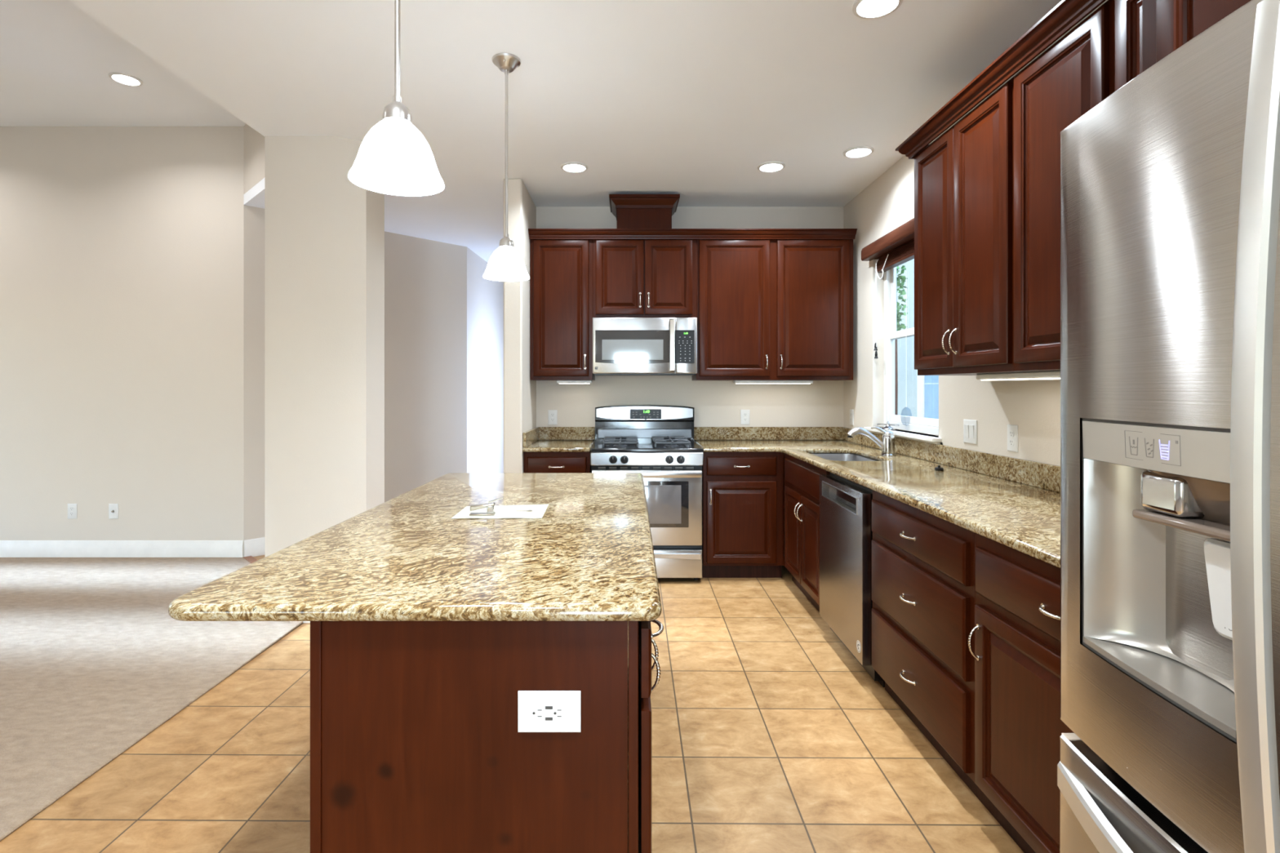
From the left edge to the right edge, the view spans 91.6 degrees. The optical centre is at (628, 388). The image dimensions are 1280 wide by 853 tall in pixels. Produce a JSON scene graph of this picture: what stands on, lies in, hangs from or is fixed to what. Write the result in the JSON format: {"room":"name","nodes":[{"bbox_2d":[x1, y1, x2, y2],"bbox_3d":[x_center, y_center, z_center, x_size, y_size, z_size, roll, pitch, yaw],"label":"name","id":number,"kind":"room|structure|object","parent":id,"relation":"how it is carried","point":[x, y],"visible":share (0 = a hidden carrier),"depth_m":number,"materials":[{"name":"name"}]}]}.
{"room":"kitchen","nodes":[
{"label":"kitchen","id":0,"kind":"room"},
{"bbox_2d":[0,126,244,540],"bbox_3d":[-4.742,-0.356,4.889,3.515,3.353,0.121,0,0,0],"label":"wall","id":1,"kind":"structure","parent":0,"point":[122,248],"depth_m":4.83,"materials":[{"name":"paint"}]},
{"bbox_2d":[67,503,77,519],"bbox_3d":[-4.314,0.956,4.825,0.072,0.117,0.007,0,0,0],"label":"wall outlet","id":2,"kind":"object","parent":1,"relation":"attached to","point":[72,508],"visible":1,"depth_m":4.82,"materials":[{"name":"white plastic"}]},
{"bbox_2d":[108,503,118,519],"bbox_3d":[-3.994,0.956,4.820,0.072,0.117,0.018,0,0,0],"label":"outlet","id":3,"kind":"object","parent":1,"relation":"attached to","point":[113,508],"visible":1,"depth_m":4.82,"materials":[{"name":"white plastic"}]},
{"bbox_2d":[0,540,244,557],"bbox_3d":[-4.737,1.252,4.821,3.505,0.137,0.016,0,0,0],"label":"baseboard","id":4,"kind":"structure","parent":1,"relation":"attached to","point":[8,548],"depth_m":4.81,"materials":[{"name":"white paint"}]},
{"bbox_2d":[0,0,245,126],"bbox_3d":[-4.300,-2.073,0.425,4.600,0.080,9.050,0,0,0],"label":"ceiling","id":5,"kind":"structure","parent":0,"point":[56,60],"depth_m":4.12,"materials":[{"name":"paint"}]},
{"bbox_2d":[108,71,142,85],"bbox_3d":[-3.300,-2.028,4.087,0.176,0.010,0.176,0,0,0],"label":"recessed light","id":6,"kind":"object","parent":5,"relation":"in","point":[122,77],"visible":1,"depth_m":4.08,"materials":[{"name":"white plastic"}]},
{"bbox_2d":[244,124,265,194],"bbox_3d":[-2.482,-1.768,4.399,0.104,0.529,1.318,0,0,-45],"label":"wall header","id":7,"kind":"structure","parent":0,"point":[254,141],"depth_m":4.64,"materials":[{"name":"paint"}]},
{"bbox_2d":[265,136,384,556],"bbox_3d":[-1.782,-0.051,3.685,0.537,2.743,0.350,0,0,0],"label":"wall column","id":8,"kind":"structure","parent":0,"point":[325,231],"depth_m":3.51,"materials":[{"name":"paint"}]},
{"bbox_2d":[244,204,503,540],"bbox_3d":[-1.967,-0.051,6.499,0.808,2.743,3.852,0,0,21],"label":"wall","id":9,"kind":"structure","parent":0,"point":[444,320],"depth_m":5.93,"materials":[{"name":"paint"}]},
{"bbox_2d":[243,555,257,563],"bbox_3d":[-2.502,1.313,4.372,1.294,0.011,0.057,0,0,45],"label":"floor","id":10,"kind":"structure","parent":9,"relation":"attached to","point":[251,559],"depth_m":4.74,"materials":[{"name":"beige tile"}]},
{"bbox_2d":[244,537,265,556],"bbox_3d":[-1.920,1.252,6.471,0.738,0.137,3.853,0,0,22],"label":"baseboard","id":11,"kind":"structure","parent":9,"relation":"attached to","point":[253,547],"depth_m":4.87,"materials":[{"name":"white paint"}]},
{"bbox_2d":[0,555,1023,852],"bbox_3d":[-2.330,1.370,2.200,8.340,0.100,12.600,0,0,0],"label":"floor","id":12,"kind":"structure","parent":0,"point":[769,735],"depth_m":2.20,"materials":[{"name":"beige tile"}]},
{"bbox_2d":[0,557,302,841],"bbox_3d":[-4.162,1.315,0.414,4.675,0.010,8.829,0,0,0],"label":"carpet","id":13,"kind":"object","parent":12,"relation":"on","point":[94,660],"visible":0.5,"depth_m":3.02,"materials":[{"name":"beige carpet"}]},
{"bbox_2d":[310,619,663,852],"bbox_3d":[-0.263,0.879,2.065,0.682,0.882,1.770,0,0,0],"label":"kitchen island","id":14,"kind":"object","parent":12,"relation":"on","point":[416,745],"visible":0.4,"depth_m":1.18,"materials":[{"name":"brown wood"}]},
{"bbox_2d":[168,472,662,621],"bbox_3d":[-0.406,0.421,2.070,0.956,0.032,1.830,0,0,0],"label":"island countertop","id":15,"kind":"structure","parent":14,"relation":"on","point":[589,557],"depth_m":1.44,"materials":[{"name":"stone"}]},
{"bbox_2d":[450,504,548,519],"bbox_3d":[-0.410,0.404,2.043,0.285,0.002,0.237,0,0,0],"label":"paper sheet","id":16,"kind":"object","parent":15,"relation":"on","point":[538,510],"visible":0.84,"depth_m":2.02,"materials":[{"name":"white paper"}]},
{"bbox_2d":[469,497,503,515],"bbox_3d":[-0.452,0.377,1.986,0.104,0.054,0.032,0,0,-6],"label":"hole punch","id":17,"kind":"object","parent":16,"relation":"on","point":[490,507],"visible":1,"depth_m":1.97,"materials":[{"name":"metal"}]},
{"bbox_2d":[515,510,532,511],"bbox_3d":[-0.341,0.403,2.040,0.055,0.002,0.020,0,0,7],"label":"key","id":18,"kind":"object","parent":16,"relation":"on","point":[516,510],"visible":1,"depth_m":2.04,"materials":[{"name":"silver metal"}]},
{"bbox_2d":[517,690,581,732],"bbox_3d":[-0.149,0.615,1.179,0.119,0.077,0.009,0,0,0],"label":"outlet","id":19,"kind":"object","parent":14,"relation":"attached to","point":[538,711],"visible":1,"depth_m":1.18,"materials":[{"name":"white plastic"}]},
{"bbox_2d":[531,704,566,721],"bbox_3d":[-0.149,0.615,1.176,0.066,0.033,0.002,0,0,0],"label":"receptacle","id":20,"kind":"object","parent":19,"relation":"attached to","point":[540,713],"depth_m":1.18,"materials":[{"name":"white plastic"}]},
{"bbox_2d":[524,450,591,472],"bbox_3d":[-0.489,0.878,4.536,0.454,0.883,0.637,0,0,0],"label":"base cabinet","id":21,"kind":"object","parent":12,"relation":"on","point":[534,462],"visible":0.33,"depth_m":4.25,"materials":[{"name":"brown wood"}]},
{"bbox_2d":[522,426,595,452],"bbox_3d":[-0.489,0.370,4.555,0.458,0.132,0.646,0,0,0],"label":"countertop","id":22,"kind":"structure","parent":21,"relation":"on","point":[537,439],"depth_m":4.67,"materials":[{"name":"stone"}]},
{"bbox_2d":[590,404,703,580],"bbox_3d":[0.127,0.726,4.495,0.762,1.188,0.721,0,0,0],"label":"range","id":23,"kind":"object","parent":12,"relation":"on","point":[655,442],"visible":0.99,"depth_m":4.20,"materials":[{"name":"silver metal"}]},
{"bbox_2d":[590,440,702,452],"bbox_3d":[0.127,0.421,4.496,0.762,0.026,0.588,0,0,0],"label":"cooktop","id":24,"kind":"object","parent":23,"relation":"in","point":[642,446],"depth_m":4.25,"materials":[{"name":"black metal"}]},
{"bbox_2d":[702,451,783,577],"bbox_3d":[0.792,0.878,4.536,0.554,0.883,0.637,0,0,0],"label":"base cabinet","id":25,"kind":"object","parent":12,"relation":"on","point":[743,492],"visible":0.91,"depth_m":4.25,"materials":[{"name":"brown wood"}]},
{"bbox_2d":[784,453,830,612],"bbox_3d":[1.337,0.878,3.814,0.637,0.883,0.908,0,0,0],"label":"base cabinet","id":26,"kind":"object","parent":12,"relation":"on","point":[802,478],"visible":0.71,"depth_m":3.74,"materials":[{"name":"brown wood"}]},
{"bbox_2d":[693,426,1060,568],"bbox_3d":[1.101,0.370,2.999,1.176,0.132,3.758,0,0,0],"label":"countertop","id":27,"kind":"structure","parent":26,"relation":"on","point":[1013,503],"depth_m":2.71,"materials":[{"name":"stone"}]},
{"bbox_2d":[812,453,878,461],"bbox_3d":[1.312,0.528,3.800,0.385,0.184,0.690,0,0,0],"label":"sink","id":28,"kind":"object","parent":27,"relation":"in","point":[840,457],"visible":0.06,"depth_m":4.12,"materials":[{"name":"metal"}]},
{"bbox_2d":[847,426,896,456],"bbox_3d":[1.466,0.319,3.740,0.283,0.173,0.086,0,0,0],"label":"faucet","id":29,"kind":"object","parent":27,"relation":"on","point":[886,444],"visible":1,"depth_m":3.73,"materials":[{"name":"silver metal"}]},
{"bbox_2d":[934,465,943,471],"bbox_3d":[1.530,0.392,3.060,0.042,0.026,0.041,0,0,0],"label":"stopper","id":30,"kind":"object","parent":27,"relation":"on","point":[939,468],"visible":1,"depth_m":3.05,"materials":[{"name":"black plastic"}]},
{"bbox_2d":[819,472,884,687],"bbox_3d":[1.329,0.887,3.040,0.603,0.866,0.612,0,0,0],"label":"dishwasher","id":31,"kind":"object","parent":12,"relation":"on","point":[846,533],"visible":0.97,"depth_m":2.94,"materials":[{"name":"silver metal"}]},
{"bbox_2d":[871,490,993,816],"bbox_3d":[1.336,0.878,2.321,0.637,0.883,0.807,0,0,0],"label":"base cabinet","id":32,"kind":"object","parent":12,"relation":"on","point":[923,563],"visible":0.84,"depth_m":2.19,"materials":[{"name":"brown wood"}]},
{"bbox_2d":[968,533,1074,852],"bbox_3d":[1.336,0.878,1.518,0.637,0.883,0.797,0,0,0],"label":"base cabinet","id":33,"kind":"object","parent":12,"relation":"on","point":[1019,726],"visible":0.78,"depth_m":1.68,"materials":[{"name":"brown wood"}]},
{"bbox_2d":[1057,0,1279,852],"bbox_3d":[1.168,0.433,0.640,1.008,1.773,0.910,0,0,0],"label":"refrigerator","id":34,"kind":"object","parent":12,"relation":"on","point":[1170,184],"visible":1,"depth_m":0.84,"materials":[{"name":"silver metal"}]},
{"bbox_2d":[503,178,536,472],"bbox_3d":[-0.783,-0.051,4.547,0.127,2.743,0.666,0,0,0],"label":"wall","id":35,"kind":"structure","parent":0,"point":[519,391],"depth_m":4.21,"materials":[{"name":"paint"}]},
{"bbox_2d":[67,0,1061,262],"bbox_3d":[-0.605,-1.463,2.200,4.890,0.080,12.600,0,0,0],"label":"ceiling","id":36,"kind":"structure","parent":0,"point":[687,99],"depth_m":2.86,"materials":[{"name":"paint"}]},
{"bbox_2d":[347,0,444,195],"bbox_3d":[-0.511,-0.939,1.378,0.200,0.966,0.200,0,0,0],"label":"pendant lamp","id":37,"kind":"object","parent":36,"relation":"hanging from","point":[393,157],"visible":1,"depth_m":1.35,"materials":[{"name":"white glass"}]},
{"bbox_2d":[483,53,529,281],"bbox_3d":[-0.528,-0.951,2.700,0.200,0.942,0.200,0,0,0],"label":"pendant lamp","id":38,"kind":"object","parent":36,"relation":"hanging from","point":[505,264],"visible":1,"depth_m":2.67,"materials":[{"name":"white glass"}]},
{"bbox_2d":[560,161,587,172],"bbox_3d":[-0.346,-1.418,4.000,0.176,0.010,0.176,0,0,0],"label":"recessed light","id":39,"kind":"object","parent":36,"relation":"in","point":[572,166],"visible":1,"depth_m":3.99,"materials":[{"name":"white plastic"}]},
{"bbox_2d":[757,161,785,172],"bbox_3d":[0.918,-1.418,3.990,0.176,0.010,0.176,0,0,0],"label":"recessed light","id":40,"kind":"object","parent":36,"relation":"in","point":[769,166],"visible":1,"depth_m":3.98,"materials":[{"name":"white plastic"}]},
{"bbox_2d":[843,146,874,157],"bbox_3d":[1.385,-1.418,3.740,0.176,0.010,0.176,0,0,0],"label":"recessed light","id":41,"kind":"object","parent":36,"relation":"in","point":[858,151],"visible":1,"depth_m":3.73,"materials":[{"name":"white plastic"}]},
{"bbox_2d":[852,0,902,18],"bbox_3d":[0.922,-1.418,2.300,0.176,0.010,0.176,0,0,0],"label":"recessed light","id":42,"kind":"object","parent":36,"relation":"in","point":[864,9],"visible":1,"depth_m":2.32,"materials":[{"name":"white plastic"}]},
{"bbox_2d":[535,206,843,555],"bbox_3d":[0.496,-0.051,4.940,2.687,2.743,0.120,0,0,0],"label":"wall","id":43,"kind":"structure","parent":0,"point":[715,403],"depth_m":4.88,"materials":[{"name":"paint"}]},
{"bbox_2d":[547,409,557,424],"bbox_3d":[-0.592,0.230,4.876,0.072,0.117,0.007,0,0,0],"label":"wall outlet","id":44,"kind":"object","parent":43,"relation":"attached to","point":[552,414],"visible":1,"depth_m":4.87,"materials":[{"name":"white plastic"}]},
{"bbox_2d":[530,239,595,380],"bbox_3d":[-0.488,-0.580,4.688,0.456,1.041,0.380,0,0,0],"label":"upper cabinet","id":45,"kind":"object","parent":43,"relation":"attached to","point":[562,269],"visible":0.91,"depth_m":4.53,"materials":[{"name":"brown wood"}]},
{"bbox_2d":[556,380,591,383],"bbox_3d":[-0.400,-0.045,4.643,0.260,0.028,0.085,0,0,0],"label":"light","id":46,"kind":"object","parent":45,"relation":"attached to","point":[557,381],"visible":0.92,"depth_m":4.60,"materials":[{"name":"white plastic"}]},
{"bbox_2d":[592,239,696,317],"bbox_3d":[0.120,-0.806,4.688,0.759,0.588,0.380,0,0,0],"label":"upper cabinet","id":47,"kind":"object","parent":43,"relation":"attached to","point":[632,277],"visible":0.84,"depth_m":4.53,"materials":[{"name":"brown wood"}]},
{"bbox_2d":[608,194,679,228],"bbox_3d":[0.118,-1.272,4.668,0.509,0.248,0.384,0,0,0],"label":"chase","id":48,"kind":"object","parent":47,"relation":"on","point":[630,211],"visible":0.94,"depth_m":4.53,"materials":[{"name":"brown wood"}]},
{"bbox_2d":[592,317,697,375],"bbox_3d":[0.120,-0.302,4.651,0.752,0.412,0.438,0,0,0],"label":"microwave","id":49,"kind":"object","parent":47,"relation":"attached to","point":[622,346],"visible":1,"depth_m":4.47,"materials":[{"name":"metal"}]},
{"bbox_2d":[740,409,749,424],"bbox_3d":[0.918,0.228,4.876,0.072,0.117,0.007,0,0,0],"label":"wall outlet","id":50,"kind":"object","parent":43,"relation":"attached to","point":[744,414],"visible":1,"depth_m":4.87,"materials":[{"name":"white plastic"}]},
{"bbox_2d":[692,239,853,380],"bbox_3d":[1.074,-0.580,4.688,1.148,1.041,0.380,0,0,0],"label":"upper cabinet","id":51,"kind":"object","parent":43,"relation":"attached to","point":[767,309],"visible":0.91,"depth_m":4.53,"materials":[{"name":"brown wood"}]},
{"bbox_2d":[528,228,857,239],"bbox_3d":[0.465,-1.115,4.501,2.366,0.064,0.056,0,0,0],"label":"crown molding","id":52,"kind":"structure","parent":51,"relation":"attached to","point":[534,233],"depth_m":4.50,"materials":[{"name":"brown wood"}]},
{"bbox_2d":[733,380,813,383],"bbox_3d":[1.080,-0.045,4.643,0.580,0.028,0.085,0,0,0],"label":"light","id":53,"kind":"object","parent":51,"relation":"attached to","point":[734,381],"visible":0.92,"depth_m":4.60,"materials":[{"name":"white plastic"}]},
{"bbox_2d":[843,0,1107,466],"bbox_3d":[1.765,-0.051,0.390,0.150,2.743,8.980,0,0,0],"label":"wall","id":54,"kind":"structure","parent":0,"point":[887,203],"depth_m":3.73,"materials":[{"name":"paint"}]},
{"bbox_2d":[849,408,853,425],"bbox_3d":[1.686,0.220,4.695,0.007,0.117,0.072,0,0,0],"label":"wall outlet","id":55,"kind":"object","parent":54,"relation":"attached to","point":[851,411],"visible":1,"depth_m":4.68,"materials":[{"name":"white plastic"}]},
{"bbox_2d":[693,426,1060,493],"bbox_3d":[1.101,0.354,2.999,1.176,0.101,3.758,0,0,0],"label":"backsplash","id":56,"kind":"structure","parent":54,"relation":"attached to","point":[1037,474],"depth_m":3.42,"materials":[{"name":"stone"}]},
{"bbox_2d":[863,426,942,444],"bbox_3d":[1.702,0.307,3.840,0.125,0.075,0.980,0,0,0],"label":"trim","id":57,"kind":"structure","parent":54,"relation":"attached to","point":[935,439],"depth_m":3.63,"materials":[{"name":"white paint"}]},
{"bbox_2d":[876,421,899,430],"bbox_3d":[1.668,0.242,3.990,0.133,0.056,0.083,0,0,22],"label":"fitting","id":58,"kind":"object","parent":57,"relation":"on","point":[887,427],"visible":0.97,"depth_m":3.97,"materials":[{"name":"silver metal"}]},
{"bbox_2d":[884,266,938,435],"bbox_3d":[1.795,-0.340,3.840,0.060,1.220,0.910,0,0,0],"label":"window","id":59,"kind":"structure","parent":54,"relation":"in","point":[919,424],"depth_m":4.21,"materials":[{"name":"white plastic"}]},
{"bbox_2d":[861,217,914,358],"bbox_3d":[1.687,-0.590,3.830,0.131,0.775,1.000,0,0,0],"label":"window blind","id":60,"kind":"object","parent":59,"relation":"attached to","point":[895,248],"visible":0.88,"depth_m":3.96,"materials":[{"name":"brown wood"}]},
{"bbox_2d":[963,419,977,444],"bbox_3d":[1.685,0.215,3.068,0.010,0.117,0.117,0,0,0],"label":"light switch","id":61,"kind":"object","parent":54,"relation":"attached to","point":[970,426],"visible":1,"depth_m":3.06,"materials":[{"name":"white plastic"}]},
{"bbox_2d":[914,75,1026,375],"bbox_3d":[1.498,-0.580,2.557,0.380,1.041,0.734,0,0,0],"label":"upper cabinet","id":62,"kind":"object","parent":54,"relation":"attached to","point":[964,178],"visible":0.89,"depth_m":2.46,"materials":[{"name":"brown wood"}]},
{"bbox_2d":[895,0,1106,159],"bbox_3d":[1.485,-1.115,2.157,0.406,0.064,1.654,0,0,0],"label":"crown molding","id":63,"kind":"structure","parent":62,"relation":"attached to","point":[1066,14],"depth_m":2.16,"materials":[{"name":"brown wood"}]},
{"bbox_2d":[1007,424,1017,452],"bbox_3d":[1.686,0.220,2.730,0.007,0.117,0.072,0,0,0],"label":"wall outlet","id":64,"kind":"object","parent":54,"relation":"attached to","point":[1012,430],"visible":1,"depth_m":2.72,"materials":[{"name":"white plastic"}]},
{"bbox_2d":[1008,439,1013,445],"bbox_3d":[1.683,0.239,2.730,0.002,0.027,0.033,0,0,0],"label":"receptacle","id":65,"kind":"object","parent":64,"relation":"attached to","point":[1011,441],"depth_m":2.73,"materials":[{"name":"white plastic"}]},
{"bbox_2d":[1008,430,1013,436],"bbox_3d":[1.683,0.201,2.730,0.002,0.027,0.033,0,0,0],"label":"receptacle","id":66,"kind":"object","parent":64,"relation":"attached to","point":[1011,432],"depth_m":2.73,"materials":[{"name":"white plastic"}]},
{"bbox_2d":[1013,0,1142,371],"bbox_3d":[1.514,-0.580,1.750,0.348,1.041,0.879,0,0,0],"label":"upper cabinet","id":67,"kind":"object","parent":54,"relation":"attached to","point":[1101,54],"visible":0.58,"depth_m":1.98,"materials":[{"name":"brown wood"}]},
{"bbox_2d":[976,370,1060,380],"bbox_3d":[1.472,-0.045,2.035,0.085,0.028,1.050,0,0,0],"label":"light","id":68,"kind":"object","parent":67,"relation":"attached to","point":[1049,375],"visible":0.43,"depth_m":2.27,"materials":[{"name":"white plastic"}]},
{"bbox_2d":[1142,0,1251,72],"bbox_3d":[1.374,-0.805,0.707,0.628,0.590,1.200,0,0,0],"label":"upper cabinet","id":69,"kind":"object","parent":54,"relation":"attached to","point":[1167,25],"visible":0.11,"depth_m":1.21,"materials":[{"name":"brown wood"}]},
{"label":"outside","id":70,"kind":"structure","parent":0,"visible":0},
{"bbox_3d":[5.425,1.470,5.000,7.150,0.200,14.000,0,0,0],"label":"ground","id":71,"kind":"structure","parent":70,"visible":0},
{"bbox_2d":[894,265,907,414],"bbox_3d":[3.203,-0.300,7.439,0.308,3.360,0.316,0,0,-27],"label":"shrub","id":72,"kind":"object","parent":71,"relation":"on","point":[899,326],"visible":0.27,"depth_m":7.42,"materials":[{"name":"green plant"}]},
{"bbox_2d":[896,258,916,417],"bbox_3d":[4.700,-0.455,9.500,0.200,3.650,9.000,0,0,0],"label":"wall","id":73,"kind":"structure","parent":71,"relation":"on","point":[907,375],"depth_m":10.25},
{"bbox_2d":[916,369,938,418],"bbox_3d":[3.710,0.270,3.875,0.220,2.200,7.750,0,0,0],"label":"neighbouring house","id":74,"kind":"structure","parent":71,"relation":"on","point":[927,386],"depth_m":7.51,"materials":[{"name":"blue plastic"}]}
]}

